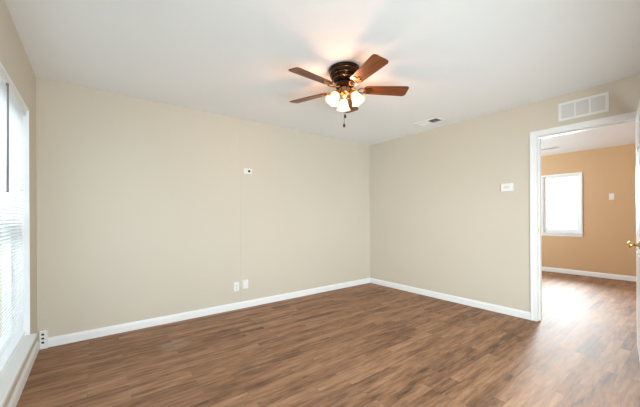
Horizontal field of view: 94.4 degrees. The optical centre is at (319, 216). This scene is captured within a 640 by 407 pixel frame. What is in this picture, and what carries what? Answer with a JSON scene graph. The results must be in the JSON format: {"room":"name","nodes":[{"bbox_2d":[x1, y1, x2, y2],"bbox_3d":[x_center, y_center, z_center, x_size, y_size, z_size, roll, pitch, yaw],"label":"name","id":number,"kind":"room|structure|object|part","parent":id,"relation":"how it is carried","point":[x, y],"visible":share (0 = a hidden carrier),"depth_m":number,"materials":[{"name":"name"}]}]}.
{"room":"empty bedroom","nodes":[
{"label":"empty bedroom","id":0,"kind":"room"},
{"bbox_2d":[0,0,36,406],"bbox_3d":[-1.397,-0.040,1.031,0.160,2.440,3.980,0,0,-37],"label":"wall","id":1,"kind":"structure","parent":0,"point":[13,56],"depth_m":2.31,"materials":[{"name":"beige paint"}]},
{"bbox_2d":[0,62,36,406],"bbox_3d":[-1.712,0.048,1.504,0.183,1.772,1.955,0,0,-37],"label":"window","id":2,"kind":"structure","parent":1,"relation":"in","point":[12,369],"depth_m":2.25,"materials":[{"name":"white plastic"}]},
{"bbox_2d":[0,70,25,374],"bbox_3d":[-1.705,0.034,1.535,0.058,1.719,1.887,0,0,-37],"label":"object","id":3,"kind":"object","parent":2,"relation":"attached to","point":[12,112],"visible":1,"depth_m":1.92,"materials":[{"name":"white plastic"}]},
{"bbox_3d":[-1.708,0.885,1.529,0.026,0.018,1.879,0,0,-37],"label":"rail","id":4,"kind":"part","parent":3,"relation":"part of","materials":[{"name":"white plastic"}]},
{"bbox_3d":[-1.712,0.048,1.529,0.031,1.667,1.709,0,0,-37],"label":"ladder cord","id":5,"kind":"part","parent":3,"relation":"part of","materials":[{"name":"white plastic"}]},
{"bbox_3d":[-1.720,0.037,1.524,0.095,1.750,1.915,0,0,-37],"label":"frame","id":6,"kind":"part","parent":2,"relation":"part of","materials":[{"name":"white paint"}]},
{"bbox_3d":[-1.686,0.922,1.517,0.133,0.024,1.950,0,0,-37],"label":"sill","id":7,"kind":"part","parent":2,"relation":"part of","materials":[{"name":"white paint"}]},
{"bbox_2d":[7,340,38,406],"bbox_3d":[-1.321,1.137,1.085,0.016,0.085,3.980,0,0,-37],"label":"baseboard","id":8,"kind":"structure","parent":1,"relation":"attached to","point":[14,399],"depth_m":2.08,"materials":[{"name":"white paint"}]},
{"bbox_2d":[36,77,369,339],"bbox_3d":[-0.944,-0.042,4.010,4.581,2.440,0.200,0,0,-37],"label":"wall","id":9,"kind":"structure","parent":0,"point":[138,200],"depth_m":3.35,"materials":[{"name":"beige paint"}]},
{"bbox_2d":[39,329,47,349],"bbox_3d":[-2.491,1.103,2.673,0.054,0.165,0.035,0,0,-37],"label":"outlet box","id":10,"kind":"object","parent":9,"relation":"attached to","point":[43,334],"visible":1,"depth_m":2.66,"materials":[{"name":"white plastic"}]},
{"bbox_2d":[48,278,369,346],"bbox_3d":[-0.790,1.134,3.988,4.245,0.085,0.013,0,0,-37],"label":"baseboard","id":11,"kind":"structure","parent":9,"relation":"attached to","point":[104,331],"depth_m":3.39,"materials":[{"name":"white paint"}]},
{"bbox_2d":[234,282,238,291],"bbox_3d":[-1.066,0.890,3.781,0.070,0.116,0.008,0,0,-37],"label":"duplex outlet","id":12,"kind":"object","parent":9,"relation":"attached to","point":[236,284],"visible":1,"depth_m":3.78,"materials":[{"name":"white plastic"}]},
{"bbox_2d":[240,119,242,301],"bbox_3d":[-1.017,-0.085,3.826,0.025,2.355,0.004,0,0,-37],"label":"seam","id":13,"kind":"structure","parent":9,"relation":"attached to","point":[240,119],"depth_m":3.82,"materials":[{"name":"beige paint"}]},
{"bbox_2d":[242,279,247,288],"bbox_3d":[-0.968,0.876,3.841,0.084,0.116,0.034,0,0,-37],"label":"wall box","id":14,"kind":"object","parent":9,"relation":"attached to","point":[244,282],"visible":1,"depth_m":3.83,"materials":[{"name":"white plastic"}]},
{"bbox_2d":[244,168,251,173],"bbox_3d":[-0.943,-0.599,3.883,0.116,0.070,0.007,0,0,-37],"label":"cable plate","id":15,"kind":"object","parent":9,"relation":"attached to","point":[246,170],"visible":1,"depth_m":3.88,"materials":[{"name":"white plastic"}]},
{"bbox_2d":[5,0,639,155],"bbox_3d":[1.843,-1.327,3.516,8.416,0.100,4.380,0,0,-37],"label":"ceiling","id":16,"kind":"structure","parent":0,"point":[458,60],"depth_m":2.28,"materials":[{"name":"paint"}]},
{"bbox_2d":[288,54,408,127],"bbox_3d":[0.191,-1.014,2.518,1.044,0.510,1.075,0,0,-37],"label":"ceiling fan","id":17,"kind":"object","parent":16,"relation":"hanging from","point":[344,74],"visible":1,"depth_m":2.47,"materials":[{"name":"brown wood"}]},
{"bbox_3d":[-0.098,-1.092,2.729,0.384,0.034,0.134,0,0,31],"label":"fan blade","id":18,"kind":"part","parent":17,"relation":"part of","materials":[{"name":"brown wood"}]},
{"bbox_3d":[-0.061,-1.092,2.307,0.384,0.034,0.134,0,0,-41],"label":"fan blade","id":19,"kind":"part","parent":17,"relation":"part of","materials":[{"name":"brown wood"}]},
{"bbox_3d":[0.104,-0.992,2.482,0.123,0.121,0.127,0,0,-37],"label":"lamp shade","id":20,"kind":"part","parent":17,"relation":"part of","materials":[{"name":"white glass"}]},
{"bbox_3d":[0.212,-0.993,2.672,0.127,0.121,0.119,0,0,-37],"label":"lamp shade","id":21,"kind":"part","parent":17,"relation":"part of","materials":[{"name":"white glass"}]},
{"bbox_3d":[0.292,-1.094,2.894,0.134,0.034,0.384,0,0,13],"label":"fan blade","id":22,"kind":"part","parent":17,"relation":"part of","materials":[{"name":"brown wood"}]},
{"bbox_3d":[0.320,-0.993,2.482,0.129,0.121,0.119,0,0,-37],"label":"lamp shade","id":23,"kind":"part","parent":17,"relation":"part of","materials":[{"name":"white glass"}]},
{"bbox_3d":[0.352,-1.094,2.212,0.134,0.034,0.384,0,0,-23],"label":"fan blade","id":24,"kind":"part","parent":17,"relation":"part of","materials":[{"name":"brown wood"}]},
{"bbox_3d":[0.570,-1.096,2.575,0.384,0.034,0.134,0,0,-5],"label":"fan blade","id":25,"kind":"part","parent":17,"relation":"part of","materials":[{"name":"brown wood"}]},
{"bbox_2d":[415,117,443,126],"bbox_3d":[1.463,-1.269,3.968,0.190,0.013,0.330,0,0,-37],"label":"ceiling vent","id":26,"kind":"object","parent":16,"relation":"in","point":[436,119],"visible":1,"depth_m":3.96,"materials":[{"name":"white plastic"}]},
{"bbox_2d":[541,146,558,150],"bbox_3d":[4.293,-1.284,5.593,0.160,0.013,0.320,0,0,-37],"label":"ceiling vent","id":27,"kind":"object","parent":16,"relation":"in","point":[556,146],"visible":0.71,"depth_m":5.56,"materials":[{"name":"white plastic"}]},
{"bbox_2d":[16,271,639,406],"bbox_3d":[1.856,1.212,3.516,8.416,0.100,4.380,0,0,-37],"label":"floor","id":28,"kind":"structure","parent":0,"point":[368,344],"depth_m":2.50,"materials":[{"name":"laminate"}]},
{"bbox_2d":[369,74,639,311],"bbox_3d":[2.146,-0.059,3.743,0.130,2.440,3.980,0,0,-37],"label":"wall","id":29,"kind":"structure","parent":0,"point":[442,221],"depth_m":3.92,"materials":[{"name":"beige paint"}]},
{"bbox_2d":[370,278,530,319],"bbox_3d":[1.634,1.121,4.303,0.013,0.085,2.435,0,0,-37],"label":"baseboard","id":30,"kind":"structure","parent":29,"relation":"attached to","point":[487,306],"depth_m":3.98,"materials":[{"name":"white paint"}]},
{"bbox_2d":[501,183,513,191],"bbox_3d":[2.216,-0.349,3.516,0.031,0.100,0.132,0,0,-37],"label":"thermostat","id":31,"kind":"object","parent":29,"relation":"attached to","point":[507,187],"visible":1,"depth_m":3.50,"materials":[{"name":"white plastic"}]},
{"bbox_2d":[530,111,636,320],"bbox_3d":[2.698,0.103,3.022,0.176,2.109,0.899,0,0,-37],"label":"door frame","id":32,"kind":"structure","parent":29,"relation":"attached to","point":[536,136],"depth_m":3.30,"materials":[{"name":"white paint"}]},
{"bbox_2d":[558,92,608,121],"bbox_3d":[2.636,-1.100,2.979,0.012,0.186,0.386,0,0,-37],"label":"air vent","id":33,"kind":"object","parent":29,"relation":"in","point":[599,103],"visible":1,"depth_m":2.97,"materials":[{"name":"white plastic"}]},
{"bbox_2d":[628,100,639,360],"bbox_3d":[2.595,0.136,2.392,0.775,2.030,0.167,0,0,-45],"label":"door","id":34,"kind":"structure","parent":29,"relation":"in","point":[631,244],"depth_m":2.35,"materials":[{"name":"white paint"}]},
{"bbox_3d":[2.328,0.207,2.196,0.062,0.062,0.066,0,0,-45],"label":"knob","id":35,"kind":"part","parent":34,"relation":"part of","materials":[{"name":"gold metal"}]},
{"bbox_3d":[2.591,0.090,2.388,0.545,1.720,0.045,0,0,-45],"label":"panel","id":36,"kind":"part","parent":34,"relation":"part of","materials":[{"name":"white paint"}]},
{"bbox_2d":[541,143,635,276],"bbox_3d":[5.084,-0.075,5.992,0.130,2.440,4.380,0,0,-37],"label":"wall","id":37,"kind":"structure","parent":0,"point":[608,225],"depth_m":5.59,"materials":[{"name":"orange paint"}]},
{"bbox_2d":[541,172,583,236],"bbox_3d":[4.951,-0.243,6.086,0.125,1.273,0.700,0,0,-37],"label":"window","id":38,"kind":"structure","parent":37,"relation":"in","point":[545,231],"depth_m":6.06,"materials":[{"name":"white plastic"}]},
{"bbox_3d":[4.934,0.355,6.071,0.075,0.078,0.700,0,0,-37],"label":"sill","id":39,"kind":"part","parent":38,"relation":"part of","materials":[{"name":"white paint"}]},
{"bbox_2d":[542,267,635,281],"bbox_3d":[5.033,1.101,5.948,0.013,0.088,3.980,0,0,-37],"label":"baseboard","id":40,"kind":"structure","parent":37,"relation":"attached to","point":[550,269],"depth_m":5.70,"materials":[{"name":"white paint"}]},
{"bbox_2d":[609,193,613,199],"bbox_3d":[5.389,-0.377,5.476,0.009,0.116,0.070,0,0,-37],"label":"light switch","id":41,"kind":"object","parent":37,"relation":"attached to","point":[611,195],"visible":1,"depth_m":5.48,"materials":[{"name":"white plastic"}]}
]}

